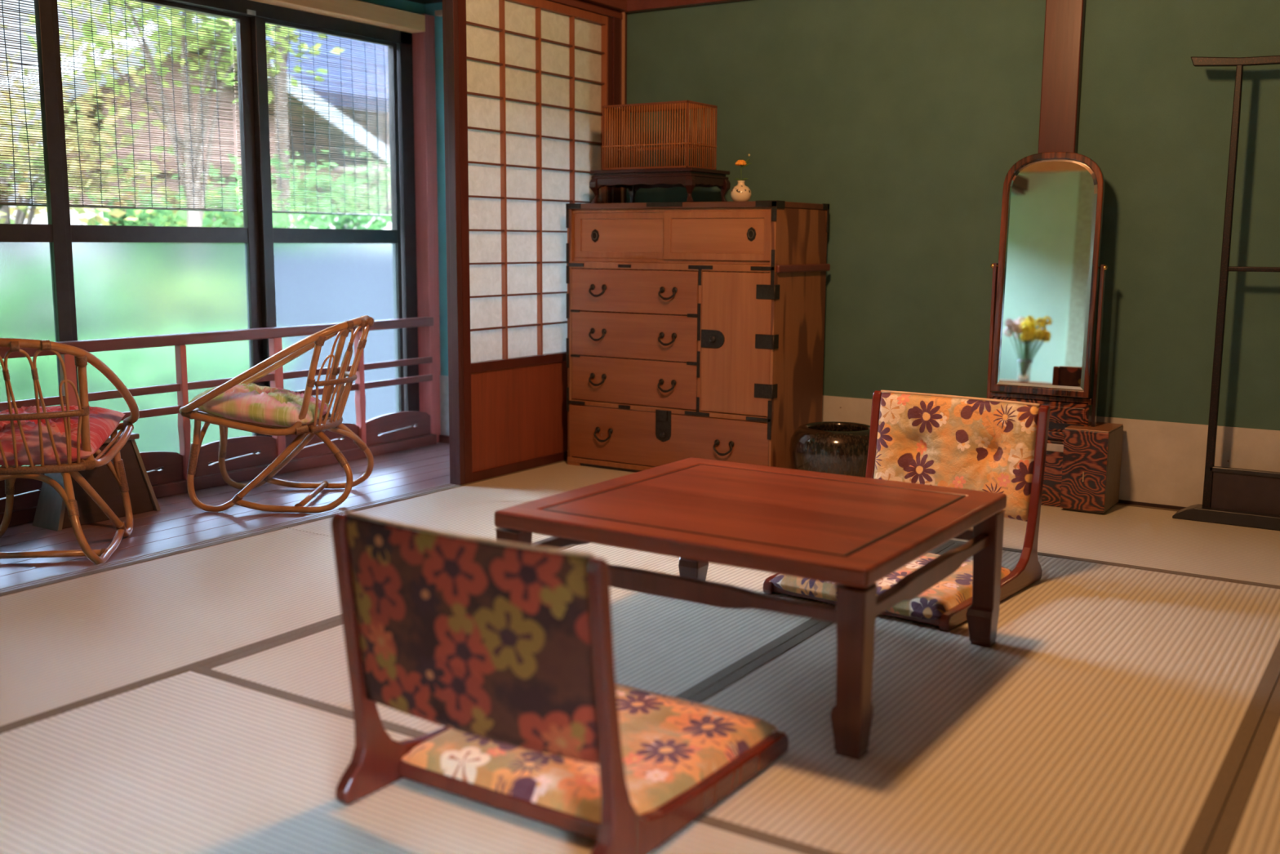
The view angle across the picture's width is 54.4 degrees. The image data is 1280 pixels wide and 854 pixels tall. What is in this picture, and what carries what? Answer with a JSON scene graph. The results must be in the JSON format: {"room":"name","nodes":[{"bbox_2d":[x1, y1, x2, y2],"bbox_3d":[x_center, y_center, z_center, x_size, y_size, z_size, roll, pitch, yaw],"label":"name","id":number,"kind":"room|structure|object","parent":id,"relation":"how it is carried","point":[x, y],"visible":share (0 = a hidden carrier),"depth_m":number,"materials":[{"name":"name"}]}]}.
{"room":"japanese tatami room","nodes":[
{"label":"japanese tatami room","id":0,"kind":"room"},
{"bbox_2d":[0,442,449,586],"bbox_3d":[-2.249,0.462,3.186,0.873,0.004,5.950,6,10,33],"label":"floor","id":1,"kind":"structure","parent":0,"point":[179,522],"depth_m":4.28,"materials":[{"name":"brown wood"}]},
{"bbox_2d":[0,337,139,564],"bbox_3d":[-1.794,0.050,3.676,0.518,0.671,0.633,-1,9,-8],"label":"rattan chair","id":2,"kind":"object","parent":1,"relation":"on","point":[9,473],"visible":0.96,"depth_m":3.54,"materials":[{"name":"wicker"}]},
{"bbox_2d":[0,404,125,465],"bbox_3d":[-1.806,0.021,3.757,0.385,0.141,0.404,-1,9,-8],"label":"cushion","id":3,"kind":"object","parent":2,"relation":"on","point":[103,421],"visible":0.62,"depth_m":3.64,"materials":[{"name":"red fabric"}]},
{"bbox_2d":[32,431,160,531],"bbox_3d":[-1.837,0.170,4.199,0.150,0.280,0.385,6,10,33],"label":"table","id":4,"kind":"object","parent":1,"relation":"on","point":[51,512],"visible":0.62,"depth_m":4.16,"materials":[{"name":"brown wood"}]},
{"bbox_2d":[179,315,374,513],"bbox_3d":[-1.266,-0.065,4.468,0.633,0.671,0.518,0,8,-1],"label":"rattan chair","id":5,"kind":"object","parent":1,"relation":"on","point":[305,433],"visible":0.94,"depth_m":4.32,"materials":[{"name":"wicker"}]},
{"bbox_2d":[188,382,328,426],"bbox_3d":[-1.352,-0.082,4.464,0.404,0.141,0.385,0,8,-1],"label":"cushion","id":6,"kind":"object","parent":5,"relation":"on","point":[251,402],"visible":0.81,"depth_m":4.30,"materials":[{"name":"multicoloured fabric"}]},
{"bbox_2d":[0,482,455,592],"bbox_3d":[-1.801,0.481,3.042,0.052,0.055,6.197,6,10,33],"label":"trim","id":7,"kind":"structure","parent":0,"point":[39,580],"depth_m":3.77,"materials":[{"name":"brown wood"}]},
{"bbox_2d":[424,1,448,375],"bbox_3d":[-0.578,-1.195,5.506,0.880,2.690,0.120,6,10,33],"label":"wall","id":8,"kind":"structure","parent":0,"point":[430,8],"depth_m":5.66,"materials":[{"name":"teal paint"}]},
{"bbox_2d":[0,433,436,527],"bbox_3d":[-2.558,0.404,3.382,0.065,0.048,5.812,6,10,33],"label":"baseboard","id":9,"kind":"structure","parent":8,"relation":"in","point":[23,516],"depth_m":4.93,"materials":[{"name":"brown wood"}]},
{"bbox_2d":[0,316,433,512],"bbox_3d":[-1.993,-0.010,4.187,0.050,0.544,3.762,6,10,33],"label":"railing","id":10,"kind":"object","parent":9,"relation":"on","point":[394,426],"depth_m":4.78,"materials":[{"name":"brown wood"}]},
{"bbox_2d":[250,0,425,33],"bbox_3d":[-2.594,-1.804,3.085,0.135,0.798,5.950,6,10,33],"label":"beam","id":11,"kind":"structure","parent":8,"relation":"in","point":[405,5],"depth_m":5.26,"materials":[{"name":"beige wood"}]},
{"bbox_2d":[408,0,442,4],"bbox_3d":[-0.671,-1.932,5.273,0.910,0.165,0.190,6,10,33],"label":"trim","id":12,"kind":"structure","parent":8,"relation":"attached to","point":[423,2],"depth_m":5.51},
{"bbox_2d":[412,13,440,442],"bbox_3d":[-0.980,-0.884,5.704,0.088,1.930,0.070,6,10,33],"label":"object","id":13,"kind":"structure","parent":8,"relation":"attached to","point":[423,42],"depth_m":5.66,"materials":[{"name":"brown wood"}]},
{"bbox_2d":[435,9,442,16],"bbox_3d":[-0.575,-1.804,5.322,0.780,0.022,0.035,6,10,33],"label":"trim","id":14,"kind":"structure","parent":8,"relation":"attached to","point":[439,12],"depth_m":5.51,"materials":[{"name":"brown wood"}]},
{"bbox_2d":[440,375,448,435],"bbox_3d":[-0.595,-0.065,5.605,0.820,0.285,0.006,6,10,33],"label":"baseboard","id":15,"kind":"structure","parent":8,"relation":"attached to","point":[444,393],"depth_m":5.80,"materials":[{"name":"paper"}]},
{"bbox_2d":[439,434,449,444],"bbox_3d":[-0.600,0.089,5.623,0.820,0.036,0.018,6,10,33],"label":"trim","id":16,"kind":"structure","parent":8,"relation":"attached to","point":[442,438],"depth_m":5.82,"materials":[{"name":"brown wood"}]},
{"bbox_2d":[442,0,464,484],"bbox_3d":[-0.417,-0.751,4.958,0.054,1.836,0.998,6,10,33],"label":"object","id":17,"kind":"structure","parent":8,"relation":"in","point":[450,7],"depth_m":4.54,"materials":[{"name":"brown wood"}]},
{"bbox_2d":[457,0,612,484],"bbox_3d":[-0.400,-0.752,4.964,0.032,1.836,0.970,6,10,33],"label":"door","id":18,"kind":"structure","parent":8,"relation":"in","point":[535,76],"depth_m":4.87,"materials":[{"name":"white paper"}]},
{"bbox_2d":[626,0,1279,430],"bbox_3d":[1.909,-0.859,4.212,4.900,2.500,0.120,6,10,33],"label":"wall","id":19,"kind":"structure","parent":0,"point":[910,119],"depth_m":4.58,"materials":[{"name":"green paint"}]},
{"bbox_2d":[611,9,626,203],"bbox_3d":[-0.121,-0.835,5.421,0.080,1.868,0.102,6,10,33],"label":"trim","id":20,"kind":"structure","parent":19,"relation":"attached to","point":[616,23],"depth_m":5.29,"materials":[{"name":"brown wood"}]},
{"bbox_2d":[619,0,744,13],"bbox_3d":[1.852,-1.621,4.040,4.740,0.122,0.045,6,10,33],"label":"trim","id":21,"kind":"structure","parent":19,"relation":"attached to","point":[633,6],"depth_m":5.16,"materials":[{"name":"brown wood"}]},
{"bbox_2d":[822,395,1279,506],"bbox_3d":[1.888,0.139,4.294,4.650,0.303,0.006,6,10,33],"label":"baseboard","id":22,"kind":"structure","parent":19,"relation":"attached to","point":[1162,462],"depth_m":4.32,"materials":[{"name":"paper"}]},
{"bbox_2d":[1037,0,1085,153],"bbox_3d":[1.472,-0.915,4.399,0.128,2.350,0.035,6,10,33],"label":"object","id":23,"kind":"structure","parent":19,"relation":"attached to","point":[1064,30],"depth_m":4.33,"materials":[{"name":"brown wood"}]},
{"bbox_2d":[1117,499,1186,510],"bbox_3d":[1.886,0.283,4.313,4.650,0.012,0.012,6,10,33],"label":"trim","id":24,"kind":"structure","parent":19,"relation":"attached to","point":[1151,504],"depth_m":4.37,"materials":[{"name":"brown wood"}]},
{"bbox_3d":[0.182,0.730,1.770,4.680,0.035,6.197,6,10,33],"label":"floor","id":25,"kind":"structure","parent":0,"visible":0},
{"bbox_2d":[0,526,342,733],"bbox_3d":[-1.313,0.502,2.924,0.888,0.056,1.968,6,10,33],"label":"mat","id":26,"kind":"object","parent":25,"relation":"on","point":[68,643],"visible":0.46,"depth_m":3.03,"materials":[{"name":"wicker"}]},
{"bbox_2d":[0,666,837,853],"bbox_3d":[-0.390,0.682,1.760,1.942,0.056,0.946,6,10,33],"label":"mat","id":27,"kind":"object","parent":25,"relation":"on","point":[198,760],"visible":0.81,"depth_m":2.06,"materials":[{"name":"wicker"}]},
{"bbox_2d":[330,511,788,853],"bbox_3d":[-0.114,0.360,2.099,0.519,0.486,0.618,6,10,33],"label":"chair","id":28,"kind":"object","parent":27,"relation":"on","point":[507,647],"visible":1,"depth_m":1.89,"materials":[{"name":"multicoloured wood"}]},
{"bbox_2d":[346,513,591,557],"bbox_3d":[-0.257,0.311,1.869,0.474,0.316,0.072,6,10,33],"label":"rail","id":29,"kind":"object","parent":28,"relation":"on","point":[366,536],"depth_m":1.84,"materials":[{"name":"wood"}]},
{"bbox_2d":[401,683,779,823],"bbox_3d":[-0.078,0.556,2.186,0.476,0.061,0.482,6,10,33],"label":"seat cushion","id":30,"kind":"object","parent":28,"relation":"on","point":[673,747],"depth_m":2.06,"materials":[{"name":"fabric"}]},
{"bbox_2d":[282,459,633,542],"bbox_3d":[-0.246,0.267,4.542,0.888,0.056,1.933,6,10,33],"label":"mat","id":31,"kind":"object","parent":25,"relation":"on","point":[469,508],"visible":0.16,"depth_m":4.39,"materials":[{"name":"wicker"}]},
{"bbox_2d":[565,200,830,472],"bbox_3d":[0.212,-0.354,4.961,0.954,1.058,0.477,6,10,33],"label":"dresser","id":32,"kind":"object","parent":31,"relation":"on","point":[695,329],"visible":0.99,"depth_m":4.75,"materials":[{"name":"brown wood"}]},
{"bbox_2d":[589,167,730,203],"bbox_3d":[0.079,-0.955,4.962,0.476,0.132,0.304,6,10,33],"label":"display stand","id":33,"kind":"object","parent":32,"relation":"on","point":[689,178],"visible":0.91,"depth_m":4.86,"materials":[{"name":"brown wood"}]},
{"bbox_2d":[601,100,717,169],"bbox_3d":[0.076,-1.141,4.919,0.396,0.250,0.226,6,10,33],"label":"cage","id":34,"kind":"object","parent":33,"relation":"on","point":[637,154],"visible":0.84,"depth_m":4.86,"materials":[{"name":"brown wood"}]},
{"bbox_2d":[730,180,751,201],"bbox_3d":[0.376,-0.877,4.633,0.078,0.079,0.078,6,10,33],"label":"bud vase","id":35,"kind":"object","parent":32,"relation":"on","point":[740,193],"visible":0.93,"depth_m":4.61,"materials":[{"name":"beige ceramic"}]},
{"bbox_2d":[733,153,751,180],"bbox_3d":[0.380,-0.932,4.622,0.068,0.163,0.044,6,10,33],"label":"flower","id":36,"kind":"object","parent":35,"relation":"in","point":[740,162],"visible":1,"depth_m":4.61,"materials":[{"name":"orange plant"}]},
{"bbox_2d":[201,542,954,733],"bbox_3d":[0.011,0.462,3.250,0.966,0.056,2.010,6,10,33],"label":"mat","id":37,"kind":"object","parent":25,"relation":"on","point":[681,649],"visible":0.16,"depth_m":2.83,"materials":[{"name":"wicker"}]},
{"bbox_2d":[494,457,1006,759],"bbox_3d":[0.262,0.336,2.740,0.838,0.350,0.807,6,10,33],"label":"table","id":38,"kind":"object","parent":37,"relation":"on","point":[851,532],"visible":0.86,"depth_m":2.52,"materials":[{"name":"brown wood"}]},
{"bbox_2d":[687,542,1279,853],"bbox_3d":[0.825,0.546,2.726,0.974,0.056,2.010,6,10,33],"label":"mat","id":39,"kind":"object","parent":25,"relation":"on","point":[1111,709],"visible":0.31,"depth_m":2.40,"materials":[{"name":"wicker"}]},
{"bbox_2d":[762,390,1049,631],"bbox_3d":[0.715,0.186,3.303,0.519,0.486,0.618,7,11,38],"label":"chair","id":40,"kind":"object","parent":39,"relation":"on","point":[990,445],"visible":0.62,"depth_m":3.40,"materials":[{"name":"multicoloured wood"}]},
{"bbox_2d":[769,552,1011,619],"bbox_3d":[0.672,0.398,3.281,0.476,0.061,0.482,7,11,38],"label":"seat cushion","id":41,"kind":"object","parent":40,"relation":"on","point":[952,593],"depth_m":3.13,"materials":[{"name":"fabric"}]},
{"bbox_2d":[873,392,1040,521],"bbox_3d":[0.878,0.075,3.495,0.474,0.316,0.072,7,11,38],"label":"cushion","id":42,"kind":"object","parent":40,"relation":"on","point":[990,445],"depth_m":3.47,"materials":[{"name":"fabric"}]},
{"bbox_2d":[946,502,1279,589],"bbox_3d":[1.228,0.329,4.194,1.962,0.056,0.913,6,10,33],"label":"mat","id":43,"kind":"object","parent":25,"relation":"on","point":[1141,537],"visible":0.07,"depth_m":3.84,"materials":[{"name":"wicker"}]},
{"bbox_2d":[789,421,870,477],"bbox_3d":[0.729,0.116,4.604,0.352,0.240,0.352,6,10,33],"label":"ceramic pot","id":44,"kind":"object","parent":43,"relation":"on","point":[836,447],"visible":0.55,"depth_m":4.45,"materials":[{"name":"ceramic"}]},
{"bbox_2d":[986,151,1123,514],"bbox_3d":[1.419,-0.339,4.357,0.516,1.222,0.226,6,10,33],"label":"mirror","id":45,"kind":"object","parent":43,"relation":"on","point":[1046,273],"visible":0.72,"depth_m":4.30,"materials":[{"name":"brown wood"}]},
{"bbox_2d":[999,161,1093,386],"bbox_3d":[1.408,-0.530,4.309,0.282,0.766,0.038,6,10,33],"label":"mirror glass","id":46,"kind":"object","parent":45,"relation":"attached to","point":[1046,269],"depth_m":4.31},
{"bbox_2d":[1172,55,1279,530],"bbox_3d":[2.162,-0.409,3.884,0.924,1.512,0.080,6,10,33],"label":"rack","id":47,"kind":"object","parent":43,"relation":"on","point":[1235,496],"visible":1,"depth_m":4.07,"materials":[{"name":"paint"}]},
{"bbox_2d":[1204,711,1279,853],"bbox_3d":[1.097,0.748,1.382,0.964,0.056,1.968,6,10,33],"label":"mat","id":48,"kind":"object","parent":25,"relation":"on","point":[1249,821],"visible":1,"depth_m":2.05,"materials":[{"name":"wicker"}]},
{"bbox_2d":[1264,676,1279,714],"bbox_3d":[2.162,0.515,2.996,0.964,0.056,1.923,6,10,33],"label":"mat","id":49,"kind":"object","parent":25,"relation":"on","point":[1273,705],"visible":0.36,"depth_m":2.51,"materials":[{"name":"wicker"}]},
{"bbox_3d":[-3.376,-0.353,2.200,0.110,1.963,3.280,6,10,33],"label":"wall window","id":50,"kind":"structure","parent":0,"visible":0},
{"bbox_2d":[51,0,419,470],"bbox_3d":[-2.644,-0.498,3.308,0.085,1.852,5.812,6,10,33],"label":"window","id":51,"kind":"structure","parent":50,"relation":"attached to","point":[125,281],"depth_m":4.77,"materials":[{"name":"clear glass"}]},
{"bbox_2d":[0,0,72,493],"bbox_3d":[-2.225,-0.600,3.918,0.028,1.780,0.885,6,10,33],"label":"window","id":52,"kind":"structure","parent":51,"relation":"attached to","point":[35,298],"depth_m":4.20,"materials":[{"name":"clear glass"}]},
{"bbox_2d":[0,0,237,212],"bbox_3d":[-1.991,-1.238,4.420,0.016,0.904,1.325,6,10,33],"label":"blind","id":53,"kind":"object","parent":52,"relation":"attached to","point":[6,203],"visible":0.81,"depth_m":4.58,"materials":[{"name":"brown wood"}]},
{"bbox_2d":[231,18,391,216],"bbox_3d":[-1.342,-1.380,5.404,0.016,0.904,1.020,6,10,33],"label":"blind","id":54,"kind":"object","parent":51,"relation":"attached to","point":[294,211],"visible":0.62,"depth_m":5.39,"materials":[{"name":"brown wood"}]},
{"bbox_2d":[250,16,404,439],"bbox_3d":[-1.305,-0.802,5.312,0.028,1.780,0.779,6,10,33],"label":"window","id":55,"kind":"structure","parent":51,"relation":"attached to","point":[308,276],"depth_m":5.32,"materials":[{"name":"clear glass"}]},
{"label":"outside","id":56,"kind":"structure","parent":0,"visible":0},
{"bbox_3d":[-6.101,-0.712,14.782,17.700,0.020,34.000,6,10,33],"label":"lawn","id":57,"kind":"structure","parent":56,"visible":0},
{"bbox_2d":[0,22,209,225],"bbox_3d":[-4.143,-1.366,8.114,2.536,3.274,2.592,-6,11,-36],"label":"bush","id":58,"kind":"object","parent":57,"relation":"on","point":[21,213],"visible":0.4,"depth_m":8.02,"materials":[{"name":"green plant"}]},
{"bbox_2d":[20,0,344,226],"bbox_3d":[-2.924,-1.528,8.148,1.954,3.601,2.070,-3,9,-20],"label":"tree","id":59,"kind":"object","parent":57,"relation":"on","point":[194,218],"visible":0.38,"depth_m":7.98,"materials":[{"name":"green plant"}]},
{"bbox_2d":[0,4,391,229],"bbox_3d":[-4.962,-3.339,15.943,2.900,4.850,8.200,6,10,33],"label":"house","id":60,"kind":"structure","parent":57,"relation":"on","point":[37,220],"depth_m":14.49,"materials":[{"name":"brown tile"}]},
{"bbox_2d":[76,149,346,228],"bbox_3d":[-3.106,-1.011,9.070,1.889,2.306,1.946,-6,10,-35],"label":"bush","id":61,"kind":"object","parent":57,"relation":"on","point":[237,221],"visible":0.18,"depth_m":8.69,"materials":[{"name":"green plant"}]},
{"bbox_2d":[133,182,309,227],"bbox_3d":[-3.336,-0.985,9.922,1.726,1.998,1.437,6,10,33],"label":"bush","id":62,"kind":"object","parent":57,"relation":"on","point":[137,211],"visible":0.05,"depth_m":9.58,"materials":[{"name":"green plant"}]},
{"bbox_2d":[266,25,292,227],"bbox_3d":[-2.670,-3.631,9.125,6.411,7.474,6.305,-4,10,-29],"label":"tree","id":63,"kind":"object","parent":57,"relation":"on","point":[277,146],"visible":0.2,"depth_m":9.41,"materials":[{"name":"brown plant"}]},
{"bbox_2d":[270,149,391,229],"bbox_3d":[-2.771,-1.395,11.493,1.469,2.351,1.384,6,10,33],"label":"bush","id":64,"kind":"object","parent":57,"relation":"on","point":[377,224],"visible":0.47,"depth_m":11.21,"materials":[{"name":"green plant"}]},
{"bbox_3d":[-2.405,-0.314,1.934,0.050,1.838,2.550,6,10,33],"label":"wall","id":65,"kind":"structure","parent":0,"visible":0},
{"bbox_2d":[546,0,626,19],"bbox_3d":[-1.774,-1.421,2.724,0.093,0.127,6.157,6,10,33],"label":"trim","id":66,"kind":"structure","parent":65,"relation":"attached to","point":[603,7],"depth_m":5.12,"materials":[{"name":"brown wood"}]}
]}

